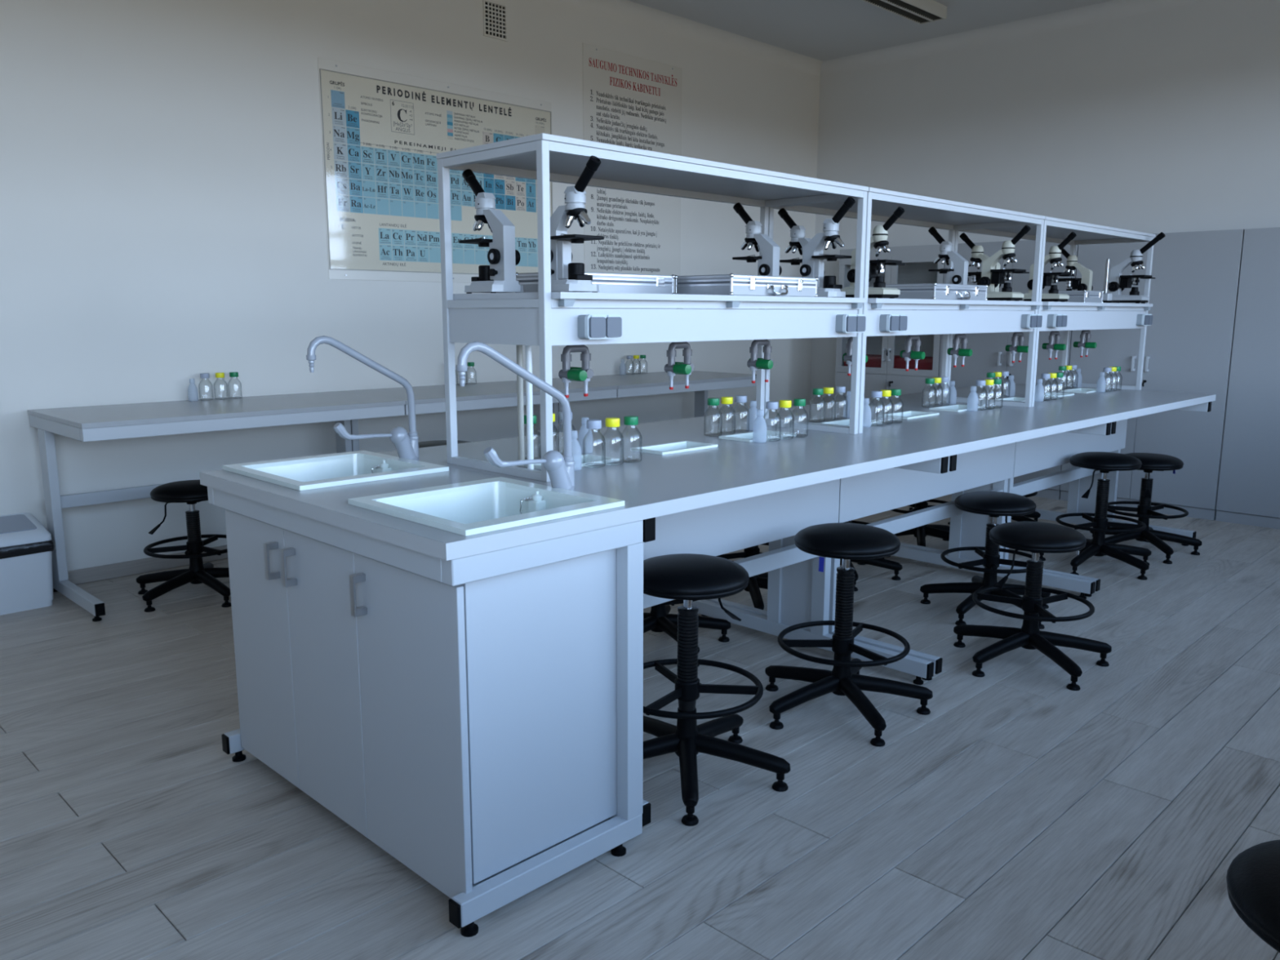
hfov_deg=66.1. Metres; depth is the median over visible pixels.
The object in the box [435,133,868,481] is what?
shelf
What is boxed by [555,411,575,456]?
glass bottle
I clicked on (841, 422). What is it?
basin
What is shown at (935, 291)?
case
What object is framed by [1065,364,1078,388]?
glass bottle
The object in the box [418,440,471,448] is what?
stool
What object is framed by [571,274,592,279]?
switch
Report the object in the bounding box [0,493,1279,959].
floor
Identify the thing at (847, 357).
tap
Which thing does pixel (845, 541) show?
stool
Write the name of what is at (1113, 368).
glass bottle
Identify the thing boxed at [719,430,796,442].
sink
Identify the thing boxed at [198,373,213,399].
glass bottle
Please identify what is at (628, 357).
glass bottle
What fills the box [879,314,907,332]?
double socket
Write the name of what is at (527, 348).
pipe
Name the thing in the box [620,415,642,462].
glass bottle
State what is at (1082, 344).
tap
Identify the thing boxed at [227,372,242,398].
glass bottle
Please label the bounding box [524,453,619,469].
sink
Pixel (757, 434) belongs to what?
basin
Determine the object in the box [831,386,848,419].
glass bottle
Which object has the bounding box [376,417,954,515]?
countertop
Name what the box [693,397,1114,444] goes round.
countertop
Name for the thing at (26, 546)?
waste bin
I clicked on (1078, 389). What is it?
basin
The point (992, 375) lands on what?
glass bottle
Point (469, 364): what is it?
glass bottle
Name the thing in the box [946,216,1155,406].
shelf
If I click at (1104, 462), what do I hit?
stool
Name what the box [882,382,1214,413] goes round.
countertop
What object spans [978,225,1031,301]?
microscope
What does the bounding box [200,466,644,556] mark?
countertop
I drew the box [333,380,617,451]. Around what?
table
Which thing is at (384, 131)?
poster
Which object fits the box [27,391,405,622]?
table
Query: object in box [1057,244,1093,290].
microscope
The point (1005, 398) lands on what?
basin
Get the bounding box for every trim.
[555,0,822,76]
[820,0,1208,76]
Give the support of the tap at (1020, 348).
attached to the shelf at (1081, 315)
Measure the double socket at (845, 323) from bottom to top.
0.068 m
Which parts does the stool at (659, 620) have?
leg, leg, leg, leg, leg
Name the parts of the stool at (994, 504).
leg, leg, leg, clamp knob, seat, leg, leg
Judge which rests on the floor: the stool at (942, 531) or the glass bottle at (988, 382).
the stool at (942, 531)
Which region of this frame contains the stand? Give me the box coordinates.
[1102,258,1119,302]
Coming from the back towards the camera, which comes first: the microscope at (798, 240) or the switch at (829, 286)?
the microscope at (798, 240)
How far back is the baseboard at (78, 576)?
5.14 m
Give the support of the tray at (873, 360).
in the tall cabinet at (918, 260)
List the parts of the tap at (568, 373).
green knob, green knob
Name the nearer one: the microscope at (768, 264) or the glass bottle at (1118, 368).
the microscope at (768, 264)
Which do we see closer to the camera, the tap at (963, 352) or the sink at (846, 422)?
the sink at (846, 422)
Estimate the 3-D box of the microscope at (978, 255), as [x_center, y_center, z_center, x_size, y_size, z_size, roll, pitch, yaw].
[1.757,-1.103,5.095,0.231,0.358,0.136,10,14,44]
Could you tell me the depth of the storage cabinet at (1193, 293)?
6.59 m
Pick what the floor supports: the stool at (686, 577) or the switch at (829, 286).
the stool at (686, 577)
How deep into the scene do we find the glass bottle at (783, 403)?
3.62 m
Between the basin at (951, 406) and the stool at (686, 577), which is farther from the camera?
the basin at (951, 406)
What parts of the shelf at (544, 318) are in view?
post, rail, rail, panel, rail, post, rail, rail, service panel, rail, rail, post, rail, rail, post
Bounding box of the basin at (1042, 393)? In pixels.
[1035,392,1068,395]
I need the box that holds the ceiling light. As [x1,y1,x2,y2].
[861,0,946,24]
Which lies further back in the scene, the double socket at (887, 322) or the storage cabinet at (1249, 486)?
the storage cabinet at (1249, 486)
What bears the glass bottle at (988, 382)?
on the lab table at (983, 459)
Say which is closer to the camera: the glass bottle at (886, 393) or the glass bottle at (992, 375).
the glass bottle at (886, 393)
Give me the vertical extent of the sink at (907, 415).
0.099 m
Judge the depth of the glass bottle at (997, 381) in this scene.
4.81 m
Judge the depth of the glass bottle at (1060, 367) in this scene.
5.97 m
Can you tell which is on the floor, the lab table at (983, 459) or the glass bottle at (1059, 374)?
the lab table at (983, 459)
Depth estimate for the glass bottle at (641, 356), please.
7.53 m
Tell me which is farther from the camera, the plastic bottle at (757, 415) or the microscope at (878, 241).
the microscope at (878, 241)
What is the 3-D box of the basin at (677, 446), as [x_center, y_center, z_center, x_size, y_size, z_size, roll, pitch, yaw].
[0.119,-0.067,3.383,0.124,0.098,0.256,10,14,44]
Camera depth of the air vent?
6.32 m
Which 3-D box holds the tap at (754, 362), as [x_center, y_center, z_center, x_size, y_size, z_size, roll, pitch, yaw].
[0.453,-0.514,3.686,0.157,0.296,0.117,10,14,44]
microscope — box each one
[459,168,523,293]
[537,155,604,292]
[732,202,782,275]
[777,208,824,288]
[800,196,855,297]
[841,206,906,298]
[928,226,968,284]
[959,232,1001,291]
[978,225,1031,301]
[1022,231,1076,302]
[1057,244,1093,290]
[1107,231,1165,303]
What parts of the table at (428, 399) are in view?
post, rail, post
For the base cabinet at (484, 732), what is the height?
0.900 m
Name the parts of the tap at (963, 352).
green knob, green knob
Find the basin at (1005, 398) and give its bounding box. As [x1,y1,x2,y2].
[995,397,1025,400]
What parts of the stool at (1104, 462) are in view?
leg, leg, lever, seat plate, seat, leg, leg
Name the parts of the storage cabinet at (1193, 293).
door, handle, handle, door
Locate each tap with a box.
[558,307,593,398]
[664,342,693,389]
[746,308,773,382]
[842,337,867,375]
[899,309,924,371]
[946,333,972,367]
[1004,331,1028,362]
[1041,310,1066,359]
[1073,329,1097,357]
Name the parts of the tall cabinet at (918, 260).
door, glass door, handle, handle, handle, door, glass door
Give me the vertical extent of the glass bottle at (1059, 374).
0.142 m
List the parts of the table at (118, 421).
post, leg frame, rail, rail, post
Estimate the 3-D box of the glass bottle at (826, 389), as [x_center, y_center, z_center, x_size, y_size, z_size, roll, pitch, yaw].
[0.815,-0.330,4.262,0.069,0.142,0.069,-5,11,-26]
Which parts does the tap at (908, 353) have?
green knob, green knob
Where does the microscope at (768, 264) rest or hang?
on the shelf at (544, 318)
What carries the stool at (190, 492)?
on the floor
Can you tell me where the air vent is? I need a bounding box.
[482,0,507,41]
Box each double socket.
[577,314,622,339]
[835,314,866,333]
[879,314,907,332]
[1020,314,1042,328]
[1046,314,1067,328]
[1136,314,1152,325]
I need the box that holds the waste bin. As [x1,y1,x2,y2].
[0,512,55,615]
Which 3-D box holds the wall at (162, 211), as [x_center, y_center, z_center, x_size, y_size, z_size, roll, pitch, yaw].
[-2.350,-1.266,5.324,0.200,3.660,11.420,10,14,44]
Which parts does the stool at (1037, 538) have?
leg, leg, lever, seat, leg, leg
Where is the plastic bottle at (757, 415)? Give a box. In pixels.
[752,415,765,443]
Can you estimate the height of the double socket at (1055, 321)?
0.068 m
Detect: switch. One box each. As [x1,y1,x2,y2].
[471,276,479,281]
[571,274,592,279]
[827,284,842,288]
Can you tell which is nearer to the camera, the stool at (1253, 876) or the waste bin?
the stool at (1253, 876)
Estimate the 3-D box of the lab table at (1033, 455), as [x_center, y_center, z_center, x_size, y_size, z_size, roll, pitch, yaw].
[2.323,-0.033,5.636,1.259,0.900,1.562,10,14,44]
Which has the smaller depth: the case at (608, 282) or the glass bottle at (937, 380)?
the case at (608, 282)
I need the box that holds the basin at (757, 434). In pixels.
[725,431,788,439]
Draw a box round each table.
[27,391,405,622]
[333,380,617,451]
[376,417,955,826]
[551,370,756,432]
[693,397,1116,680]
[882,382,1216,596]
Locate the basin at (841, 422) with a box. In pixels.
[823,419,878,425]
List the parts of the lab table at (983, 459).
post, modesty panel, leg frame, post, infill panel, post, leg frame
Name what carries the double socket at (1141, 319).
attached to the shelf at (1081, 315)
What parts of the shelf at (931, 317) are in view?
post, rail, rail, rail, post, rail, post, service panel, rail, rail, rail, rail, post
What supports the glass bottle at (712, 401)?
on the lab table at (733, 495)
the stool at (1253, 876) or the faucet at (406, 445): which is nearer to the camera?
the stool at (1253, 876)
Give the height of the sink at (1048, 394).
0.099 m
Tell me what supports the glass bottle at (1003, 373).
on the lab table at (1033, 455)
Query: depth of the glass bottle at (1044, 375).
5.23 m
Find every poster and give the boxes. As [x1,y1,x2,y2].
[317,57,552,283]
[582,42,682,289]
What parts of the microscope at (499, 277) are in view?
fine focus knob, focus knob, arm, focus knob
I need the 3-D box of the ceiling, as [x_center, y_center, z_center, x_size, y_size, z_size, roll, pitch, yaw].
[-0.214,-2.807,2.905,6.220,0.200,11.420,10,14,44]
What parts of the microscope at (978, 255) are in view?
arm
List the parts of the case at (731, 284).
lid, handle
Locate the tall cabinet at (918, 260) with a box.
[834,244,944,401]
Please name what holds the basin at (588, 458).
in the sink at (588, 458)
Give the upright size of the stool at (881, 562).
0.642 m
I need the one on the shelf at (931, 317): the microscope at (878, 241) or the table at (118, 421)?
the microscope at (878, 241)
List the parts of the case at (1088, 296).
lid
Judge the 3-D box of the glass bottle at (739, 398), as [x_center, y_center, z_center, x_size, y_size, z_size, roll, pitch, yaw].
[0.394,-0.258,3.838,0.069,0.142,0.069,3,10,15]
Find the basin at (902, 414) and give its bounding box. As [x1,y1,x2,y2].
[885,411,931,417]
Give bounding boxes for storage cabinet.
[937,240,1078,499]
[1060,229,1244,519]
[1215,226,1279,528]
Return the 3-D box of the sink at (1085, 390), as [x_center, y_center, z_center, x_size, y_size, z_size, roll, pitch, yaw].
[2.649,-0.491,5.886,0.148,0.099,0.280,10,14,44]
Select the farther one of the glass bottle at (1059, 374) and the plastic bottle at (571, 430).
the glass bottle at (1059, 374)
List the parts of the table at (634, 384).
post, rail, post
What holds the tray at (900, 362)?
in the tall cabinet at (918, 260)
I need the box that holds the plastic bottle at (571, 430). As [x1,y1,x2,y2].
[571,430,582,470]
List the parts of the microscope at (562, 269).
focus knob, arm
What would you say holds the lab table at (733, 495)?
on the floor
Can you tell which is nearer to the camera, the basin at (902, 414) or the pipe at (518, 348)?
the pipe at (518, 348)
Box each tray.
[844,354,900,367]
[893,356,933,369]
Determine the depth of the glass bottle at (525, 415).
3.08 m
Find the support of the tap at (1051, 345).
attached to the shelf at (1081, 315)
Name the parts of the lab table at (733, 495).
modesty panel, post, infill panel, post, leg frame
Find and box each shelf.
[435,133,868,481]
[764,186,1044,433]
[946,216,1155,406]
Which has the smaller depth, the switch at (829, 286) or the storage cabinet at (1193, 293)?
the switch at (829, 286)
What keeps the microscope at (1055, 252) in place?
on the shelf at (1081, 315)
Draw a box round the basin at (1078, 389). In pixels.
[1068,387,1097,391]
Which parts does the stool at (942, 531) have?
leg, leg, leg, leg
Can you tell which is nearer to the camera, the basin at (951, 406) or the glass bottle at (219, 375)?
the basin at (951, 406)
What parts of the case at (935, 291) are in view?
lid, handle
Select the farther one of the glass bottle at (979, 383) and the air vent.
the air vent
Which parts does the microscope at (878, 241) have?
focus knob, fine focus knob, arm, foot plate, stage knob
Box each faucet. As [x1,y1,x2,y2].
[306,335,419,460]
[455,341,574,490]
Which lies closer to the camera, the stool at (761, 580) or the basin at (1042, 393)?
the stool at (761, 580)
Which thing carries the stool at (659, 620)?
on the floor
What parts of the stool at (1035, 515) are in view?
leg, leg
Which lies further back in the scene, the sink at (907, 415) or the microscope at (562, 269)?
the sink at (907, 415)
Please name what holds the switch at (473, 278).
attached to the microscope at (499, 277)
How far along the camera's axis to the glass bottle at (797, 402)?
3.68 m
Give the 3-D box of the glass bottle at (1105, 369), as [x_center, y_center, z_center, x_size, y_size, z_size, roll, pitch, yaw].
[2.778,-0.598,5.852,0.069,0.142,0.069,8,12,38]
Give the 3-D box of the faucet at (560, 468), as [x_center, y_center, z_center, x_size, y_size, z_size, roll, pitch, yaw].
[-0.301,-0.143,2.443,0.062,0.404,0.357,10,14,44]
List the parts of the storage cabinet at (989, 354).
door, handle, handle, door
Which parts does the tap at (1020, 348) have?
green knob, green knob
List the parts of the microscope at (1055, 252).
focus knob, arm, foot plate, stage knob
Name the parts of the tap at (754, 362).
green knob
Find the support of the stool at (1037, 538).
on the floor
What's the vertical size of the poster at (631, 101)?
1.677 m
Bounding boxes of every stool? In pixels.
[136,480,231,612]
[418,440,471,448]
[643,553,791,826]
[643,600,730,666]
[715,542,768,609]
[764,522,933,746]
[840,520,902,591]
[890,499,950,546]
[920,491,1050,629]
[947,491,1040,524]
[953,521,1111,690]
[1039,451,1151,580]
[1089,453,1201,564]
[1226,839,1279,952]
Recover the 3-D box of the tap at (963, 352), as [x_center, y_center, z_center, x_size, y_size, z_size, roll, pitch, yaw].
[1.558,-0.699,4.780,0.157,0.296,0.117,10,14,44]
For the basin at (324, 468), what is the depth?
3.05 m
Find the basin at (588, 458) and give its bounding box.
[533,454,611,465]
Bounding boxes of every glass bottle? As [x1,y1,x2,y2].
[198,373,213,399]
[213,372,228,398]
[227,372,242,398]
[466,362,476,384]
[524,414,541,457]
[538,413,559,457]
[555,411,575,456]
[582,419,605,467]
[601,417,623,465]
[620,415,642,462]
[625,355,633,374]
[631,355,639,372]
[639,355,647,373]
[703,397,722,436]
[717,396,735,434]
[731,395,749,432]
[761,401,781,441]
[775,400,794,439]
[789,398,808,437]
[808,388,826,422]
[820,386,835,421]
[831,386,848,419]
[866,391,884,426]
[875,389,893,424]
[885,388,903,422]
[921,377,936,407]
[928,377,943,406]
[935,376,951,405]
[971,380,987,410]
[980,379,994,408]
[982,372,996,399]
[987,378,1003,408]
[989,371,1003,398]
[996,371,1010,397]
[1037,373,1052,400]
[1044,373,1057,399]
[1050,372,1064,399]
[1054,365,1067,390]
[1060,365,1073,387]
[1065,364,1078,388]
[1099,367,1113,391]
[1104,366,1118,391]
[1108,366,1121,390]
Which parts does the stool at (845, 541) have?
leg, leg, seat, leg, leg, leg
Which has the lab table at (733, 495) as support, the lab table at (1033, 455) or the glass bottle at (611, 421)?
the glass bottle at (611, 421)
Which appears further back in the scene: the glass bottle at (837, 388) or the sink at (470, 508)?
the glass bottle at (837, 388)
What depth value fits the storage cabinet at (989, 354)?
7.36 m
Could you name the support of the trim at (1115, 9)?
attached to the wall at (1165, 121)
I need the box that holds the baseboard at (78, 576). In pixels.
[67,545,227,584]
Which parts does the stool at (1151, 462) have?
leg, leg, lever, seat plate, seat, leg, leg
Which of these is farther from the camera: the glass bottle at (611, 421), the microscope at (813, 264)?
the microscope at (813, 264)
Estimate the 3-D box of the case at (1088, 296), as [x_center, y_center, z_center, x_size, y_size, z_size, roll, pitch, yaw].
[2.443,-1.027,5.517,0.211,0.073,0.273,10,14,44]
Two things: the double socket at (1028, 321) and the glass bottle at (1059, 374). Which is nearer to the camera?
the double socket at (1028, 321)
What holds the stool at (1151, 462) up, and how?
on the floor
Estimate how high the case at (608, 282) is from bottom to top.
0.073 m
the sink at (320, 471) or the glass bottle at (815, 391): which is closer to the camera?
the sink at (320, 471)
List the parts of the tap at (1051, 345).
green knob, green knob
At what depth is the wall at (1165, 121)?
7.29 m
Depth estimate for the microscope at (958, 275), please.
4.83 m
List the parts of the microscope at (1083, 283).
focus knob, arm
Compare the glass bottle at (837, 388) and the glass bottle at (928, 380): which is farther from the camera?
the glass bottle at (928, 380)
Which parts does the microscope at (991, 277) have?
fine focus knob, focus knob, arm, foot plate, stage knob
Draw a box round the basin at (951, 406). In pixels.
[935,404,978,409]
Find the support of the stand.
on the shelf at (1081, 315)
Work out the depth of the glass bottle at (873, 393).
4.05 m
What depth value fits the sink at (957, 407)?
4.81 m
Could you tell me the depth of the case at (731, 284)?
3.26 m
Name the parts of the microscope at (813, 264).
focus knob, arm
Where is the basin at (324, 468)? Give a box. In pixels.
[244,453,423,482]
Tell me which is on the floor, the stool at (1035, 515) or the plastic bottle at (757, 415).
the stool at (1035, 515)
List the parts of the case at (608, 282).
lid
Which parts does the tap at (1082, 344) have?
green knob, green knob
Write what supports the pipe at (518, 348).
on the lab table at (733, 495)
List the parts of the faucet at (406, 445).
lever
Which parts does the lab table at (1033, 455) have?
post, modesty panel, post, infill panel, post, leg frame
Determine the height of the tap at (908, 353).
0.296 m
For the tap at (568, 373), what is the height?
0.296 m
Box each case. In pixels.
[515,271,675,293]
[674,273,817,297]
[885,282,988,300]
[1046,289,1104,302]
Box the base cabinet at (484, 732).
[199,466,645,937]
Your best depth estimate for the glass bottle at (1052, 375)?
5.28 m
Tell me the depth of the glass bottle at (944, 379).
4.95 m
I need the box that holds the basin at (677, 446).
[639,441,711,451]
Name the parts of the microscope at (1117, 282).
fine focus knob, focus knob, arm, foot plate, stage knob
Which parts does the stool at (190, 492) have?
lever, leg, leg, seat, clamp knob, seat plate, leg, leg, leg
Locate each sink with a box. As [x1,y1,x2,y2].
[222,450,448,490]
[347,476,624,585]
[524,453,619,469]
[631,440,717,454]
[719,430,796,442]
[818,418,884,426]
[878,410,938,419]
[928,404,985,412]
[995,396,1039,401]
[1035,391,1074,397]
[1061,387,1104,393]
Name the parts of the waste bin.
lid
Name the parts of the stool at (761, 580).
leg, leg, leg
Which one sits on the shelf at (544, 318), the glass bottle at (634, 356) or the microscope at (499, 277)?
the microscope at (499, 277)
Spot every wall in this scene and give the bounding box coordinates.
[0,0,819,570]
[809,0,1279,404]
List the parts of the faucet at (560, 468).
lever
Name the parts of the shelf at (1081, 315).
post, rail, rail, rail, post, post, service panel, rail, rail, rail, rail, post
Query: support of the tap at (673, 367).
attached to the shelf at (544, 318)
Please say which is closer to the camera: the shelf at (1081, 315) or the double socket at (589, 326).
the double socket at (589, 326)
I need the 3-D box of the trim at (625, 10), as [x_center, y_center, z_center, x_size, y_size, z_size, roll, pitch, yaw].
[-2.241,-3.003,4.919,0.100,0.100,11.020,10,14,44]
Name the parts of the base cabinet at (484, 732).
frame, door, handle, handle, door, rail, handle, door, panel, frame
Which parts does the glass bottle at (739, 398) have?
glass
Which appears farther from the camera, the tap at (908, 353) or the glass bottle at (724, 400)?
the tap at (908, 353)
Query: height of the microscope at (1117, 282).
0.407 m
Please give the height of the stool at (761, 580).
0.642 m
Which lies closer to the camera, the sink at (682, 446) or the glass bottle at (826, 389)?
the sink at (682, 446)
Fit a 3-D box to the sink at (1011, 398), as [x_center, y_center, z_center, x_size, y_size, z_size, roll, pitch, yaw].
[1.989,-0.380,5.233,0.148,0.099,0.280,10,14,44]
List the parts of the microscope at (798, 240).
arm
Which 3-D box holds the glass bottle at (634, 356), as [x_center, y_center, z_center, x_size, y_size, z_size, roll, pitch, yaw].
[-0.028,-0.880,7.498,0.069,0.142,0.069,5,11,25]
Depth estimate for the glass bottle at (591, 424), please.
2.95 m
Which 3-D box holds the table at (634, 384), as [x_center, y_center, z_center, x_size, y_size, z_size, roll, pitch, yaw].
[0.118,-0.309,7.240,0.826,0.895,1.565,10,14,44]
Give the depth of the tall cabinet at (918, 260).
8.18 m
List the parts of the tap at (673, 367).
green knob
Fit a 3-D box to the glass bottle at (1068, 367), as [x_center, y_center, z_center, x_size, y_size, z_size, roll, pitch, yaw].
[2.636,-0.634,6.062,0.069,0.142,0.069,0,10,-3]
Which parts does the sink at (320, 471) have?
plug chain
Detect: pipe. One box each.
[515,344,524,466]
[524,345,533,469]
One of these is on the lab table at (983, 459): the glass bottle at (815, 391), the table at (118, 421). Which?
the glass bottle at (815, 391)
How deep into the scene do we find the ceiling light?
6.94 m
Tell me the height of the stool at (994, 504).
0.550 m
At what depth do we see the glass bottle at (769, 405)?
3.56 m
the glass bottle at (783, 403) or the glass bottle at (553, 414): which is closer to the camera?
the glass bottle at (553, 414)
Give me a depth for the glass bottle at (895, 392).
4.15 m
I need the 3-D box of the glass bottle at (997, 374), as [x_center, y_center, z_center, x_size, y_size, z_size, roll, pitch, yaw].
[1.957,-0.521,5.393,0.069,0.142,0.069,6,11,32]
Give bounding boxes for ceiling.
[627,0,1113,61]
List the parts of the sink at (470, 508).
plug chain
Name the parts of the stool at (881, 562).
leg, leg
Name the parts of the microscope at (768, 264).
focus knob, arm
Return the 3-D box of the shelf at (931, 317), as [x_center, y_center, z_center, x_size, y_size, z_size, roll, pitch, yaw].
[1.228,-0.754,4.440,0.548,0.921,1.560,10,14,44]
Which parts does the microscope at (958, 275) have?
focus knob, arm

